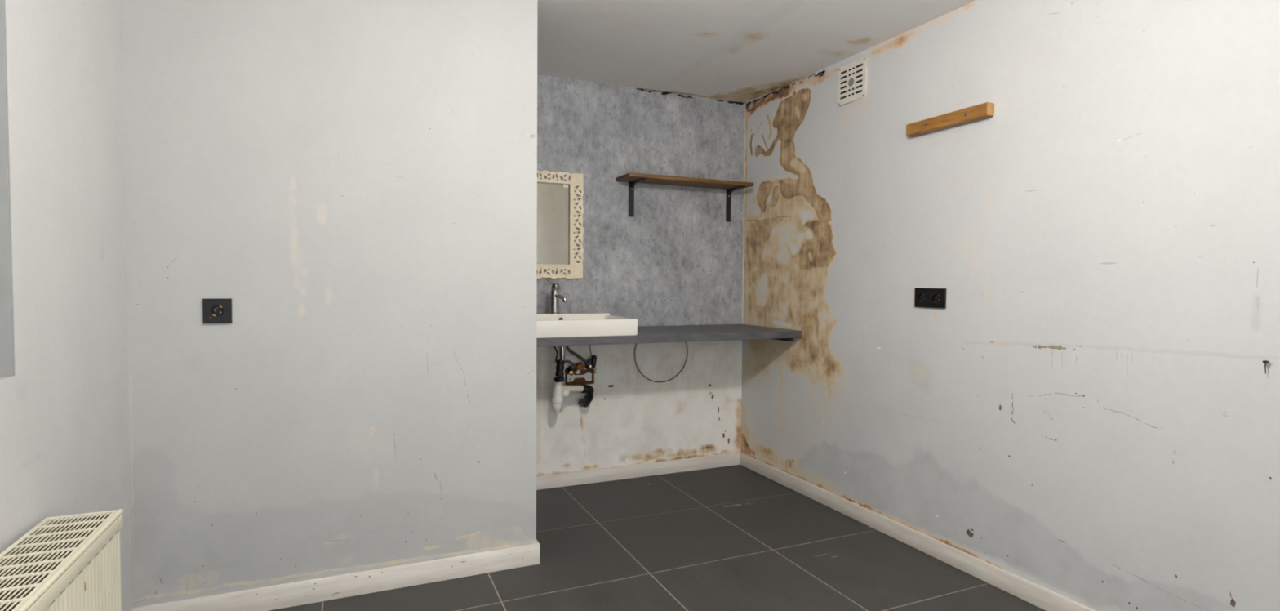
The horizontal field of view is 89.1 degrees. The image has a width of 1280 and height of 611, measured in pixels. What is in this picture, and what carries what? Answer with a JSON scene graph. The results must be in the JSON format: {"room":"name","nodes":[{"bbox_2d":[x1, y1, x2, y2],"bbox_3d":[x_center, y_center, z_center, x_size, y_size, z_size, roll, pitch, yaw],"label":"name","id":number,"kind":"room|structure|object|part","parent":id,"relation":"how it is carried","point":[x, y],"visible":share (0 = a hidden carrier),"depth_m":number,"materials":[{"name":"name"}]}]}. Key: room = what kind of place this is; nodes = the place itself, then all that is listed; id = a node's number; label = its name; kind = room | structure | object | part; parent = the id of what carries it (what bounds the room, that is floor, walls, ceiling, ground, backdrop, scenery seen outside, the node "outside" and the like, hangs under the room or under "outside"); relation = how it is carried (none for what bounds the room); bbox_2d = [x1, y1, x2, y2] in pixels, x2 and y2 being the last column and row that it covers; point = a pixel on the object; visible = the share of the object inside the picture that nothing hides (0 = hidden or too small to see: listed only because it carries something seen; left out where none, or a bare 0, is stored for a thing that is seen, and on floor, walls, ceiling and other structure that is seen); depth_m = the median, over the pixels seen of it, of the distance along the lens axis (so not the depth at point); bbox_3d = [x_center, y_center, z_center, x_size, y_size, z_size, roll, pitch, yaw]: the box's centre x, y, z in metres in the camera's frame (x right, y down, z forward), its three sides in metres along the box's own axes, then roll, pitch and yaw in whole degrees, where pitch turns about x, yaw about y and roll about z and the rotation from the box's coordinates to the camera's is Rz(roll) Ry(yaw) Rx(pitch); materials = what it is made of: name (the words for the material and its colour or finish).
{"room":"damaged room","nodes":[
{"label":"damaged room","id":0,"kind":"room"},
{"bbox_2d":[0,0,132,610],"bbox_3d":[-1.233,-0.029,0.776,0.280,2.419,4.932,0,2,-24],"label":"wall","id":1,"kind":"structure","parent":0,"point":[64,417],"depth_m":1.67,"materials":[{"name":"paint"}]},
{"bbox_2d":[0,0,14,376],"bbox_3d":[-1.175,-0.398,0.700,0.229,1.157,1.421,0,2,-24],"label":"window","id":2,"kind":"structure","parent":1,"relation":"in","point":[6,338],"depth_m":1.40,"materials":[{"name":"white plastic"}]},
{"bbox_2d":[0,508,123,610],"bbox_3d":[-1.084,0.759,1.000,0.162,0.490,1.210,0,2,-24],"label":"radiator","id":3,"kind":"object","parent":1,"relation":"attached to","point":[70,564],"visible":1,"depth_m":1.37,"materials":[{"name":"metal"}]},
{"bbox_3d":[-1.133,0.767,0.975,0.018,0.474,1.204,0,2,-24],"label":"panel","id":4,"kind":"part","parent":3,"relation":"part of","materials":[{"name":"beige metal"}]},
{"bbox_3d":[-1.023,0.768,1.024,0.019,0.470,1.204,0,2,-24],"label":"panel","id":5,"kind":"part","parent":3,"relation":"part of","materials":[{"name":"beige metal"}]},
{"bbox_2d":[120,0,537,607],"bbox_3d":[-1.070,-0.079,2.439,1.369,2.319,0.101,0,2,-24],"label":"wall partition","id":6,"kind":"structure","parent":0,"point":[358,178],"depth_m":2.36,"materials":[{"name":"grey paint"}]},
{"bbox_2d":[202,297,232,323],"bbox_3d":[-1.442,0.018,2.217,0.083,0.084,0.012,0,2,-24],"label":"socket","id":7,"kind":"object","parent":6,"relation":"attached to","point":[215,310],"visible":1,"depth_m":2.22,"materials":[{"name":"black plastic"}]},
{"bbox_2d":[131,539,539,610],"bbox_3d":[-1.070,1.037,2.477,1.382,0.086,0.114,0,2,-24],"label":"baseboard","id":8,"kind":"structure","parent":6,"relation":"attached to","point":[268,597],"depth_m":2.42,"materials":[{"name":"white wood"}]},
{"bbox_2d":[536,74,745,475],"bbox_3d":[-0.633,-0.131,3.672,3.168,2.419,0.122,0,2,-24],"label":"wall","id":9,"kind":"structure","parent":0,"point":[678,260],"depth_m":3.90,"materials":[{"name":"grey paint"}]},
{"bbox_2d":[537,170,583,278],"bbox_3d":[-0.547,-0.450,3.617,0.490,0.602,0.022,0,2,-24],"label":"mirror","id":10,"kind":"object","parent":9,"relation":"attached to","point":[557,215],"visible":0.55,"depth_m":3.66,"materials":[{"name":"beige mirror"}]},
{"bbox_3d":[-0.549,-0.457,3.623,0.337,0.468,0.005,0,2,-24],"label":"glass","id":11,"kind":"part","parent":10,"relation":"part of","materials":[{"name":"mirror"}]},
{"bbox_2d":[553,344,598,384],"bbox_3d":[-0.370,0.312,3.691,0.284,0.287,0.094,0,2,-24],"label":"valve plate","id":12,"kind":"object","parent":9,"relation":"attached to","point":[580,375],"visible":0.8,"depth_m":3.71,"materials":[{"name":"brown wood"}]},
{"bbox_3d":[-0.255,0.378,3.748,0.028,0.028,0.027,-1,3,-35],"label":"knob","id":13,"kind":"part","parent":12,"relation":"part of","materials":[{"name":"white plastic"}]},
{"bbox_2d":[536,452,739,489],"bbox_3d":[-0.710,1.002,3.611,2.962,0.078,0.014,0,2,-24],"label":"baseboard","id":14,"kind":"structure","parent":9,"relation":"attached to","point":[588,476],"depth_m":3.90,"materials":[{"name":"white wood"}]},
{"bbox_2d":[536,324,802,346],"bbox_3d":[-0.575,0.174,3.311,2.976,0.066,0.608,0,2,-24],"label":"countertop","id":15,"kind":"structure","parent":9,"relation":"attached to","point":[674,333],"depth_m":3.43,"materials":[{"name":"stone"}]},
{"bbox_2d":[536,312,637,337],"bbox_3d":[-0.386,0.096,3.332,0.609,0.091,0.478,0,2,-24],"label":"washbasin","id":16,"kind":"object","parent":15,"relation":"in","point":[562,324],"visible":0.69,"depth_m":3.16,"materials":[{"name":"white ceramic"}]},
{"bbox_2d":[546,278,567,313],"bbox_3d":[-0.428,-0.049,3.462,0.150,0.188,0.074,2,3,38],"label":"tap","id":17,"kind":"object","parent":16,"relation":"on","point":[554,303],"visible":1,"depth_m":3.48,"materials":[{"name":"silver metal"}]},
{"bbox_3d":[-0.425,-0.045,3.452,0.023,0.037,0.119,-1,2,-31],"label":"spout","id":18,"kind":"part","parent":17,"relation":"part of","materials":[{"name":"silver metal"}]},
{"bbox_2d":[551,345,594,412],"bbox_3d":[-0.348,0.382,3.610,0.150,0.421,0.318,2,2,28],"label":"trap","id":19,"kind":"object","parent":16,"relation":"hanging from","point":[560,390],"visible":0.93,"depth_m":3.51,"materials":[{"name":"beige plastic"}]},
{"bbox_3d":[-0.383,0.470,3.557,0.173,0.076,0.043,-1,2,-31],"label":"outlet arm","id":20,"kind":"part","parent":19,"relation":"part of","materials":[{"name":"beige plastic"}]},
{"bbox_2d":[634,341,688,382],"bbox_3d":[0.131,0.320,3.947,0.362,0.297,0.006,0,2,-24],"label":"cable loop","id":21,"kind":"object","parent":15,"relation":"hanging from","point":[686,341],"visible":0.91,"depth_m":3.95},
{"bbox_2d":[616,172,753,222],"bbox_3d":[0.276,-0.635,3.880,0.826,0.224,0.198,0,2,-24],"label":"wall shelf","id":22,"kind":"object","parent":9,"relation":"attached to","point":[633,179],"visible":1,"depth_m":3.84,"materials":[{"name":"brown wood"}]},
{"bbox_2d":[268,464,1045,610],"bbox_3d":[0.265,1.150,1.423,3.025,0.040,4.852,0,2,-24],"label":"floor","id":23,"kind":"structure","parent":0,"point":[735,537],"depth_m":2.73,"materials":[{"name":"tile"}]},
{"bbox_2d":[537,0,976,103],"bbox_3d":[0.216,-1.237,1.305,3.376,0.100,5.052,0,2,-24],"label":"ceiling","id":24,"kind":"structure","parent":0,"point":[735,51],"depth_m":3.03,"materials":[{"name":"paint"}]},
{"bbox_2d":[740,0,1279,610],"bbox_3d":[1.669,-0.052,2.064,0.122,2.419,4.932,0,2,-24],"label":"wall","id":25,"kind":"structure","parent":0,"point":[1089,415],"depth_m":2.35,"materials":[{"name":"paint"}]},
{"bbox_2d":[837,57,867,106],"bbox_3d":[1.062,-1.116,3.251,0.014,0.192,0.192,0,2,-24],"label":"air vent","id":26,"kind":"object","parent":25,"relation":"in","point":[852,77],"visible":1,"depth_m":3.24,"materials":[{"name":"paint"}]},
{"bbox_2d":[739,452,1096,610],"bbox_3d":[1.623,1.080,2.024,0.014,0.078,4.812,0,2,-24],"label":"baseboard","id":27,"kind":"structure","parent":25,"relation":"attached to","point":[1042,597],"depth_m":2.83,"materials":[{"name":"white wood"}]},
{"bbox_2d":[914,288,946,307],"bbox_3d":[1.260,-0.033,2.825,0.012,0.084,0.160,0,2,-24],"label":"double socket","id":28,"kind":"object","parent":25,"relation":"attached to","point":[923,297],"visible":1,"depth_m":2.82,"materials":[{"name":"black plastic"}]},
{"bbox_2d":[906,102,994,137],"bbox_3d":[1.285,-0.772,2.719,0.042,0.052,0.408,0,2,-24],"label":"batten","id":29,"kind":"object","parent":25,"relation":"attached to","point":[984,110],"visible":1,"depth_m":2.68,"materials":[{"name":"brown wood"}]},
{"bbox_2d":[1262,360,1269,373],"bbox_3d":[1.721,0.169,1.785,0.025,0.037,0.012,0,2,-24],"label":"nail","id":30,"kind":"object","parent":25,"relation":"attached to","point":[1264,361],"visible":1,"depth_m":1.78,"materials":[{"name":"silver metal"}]}
]}

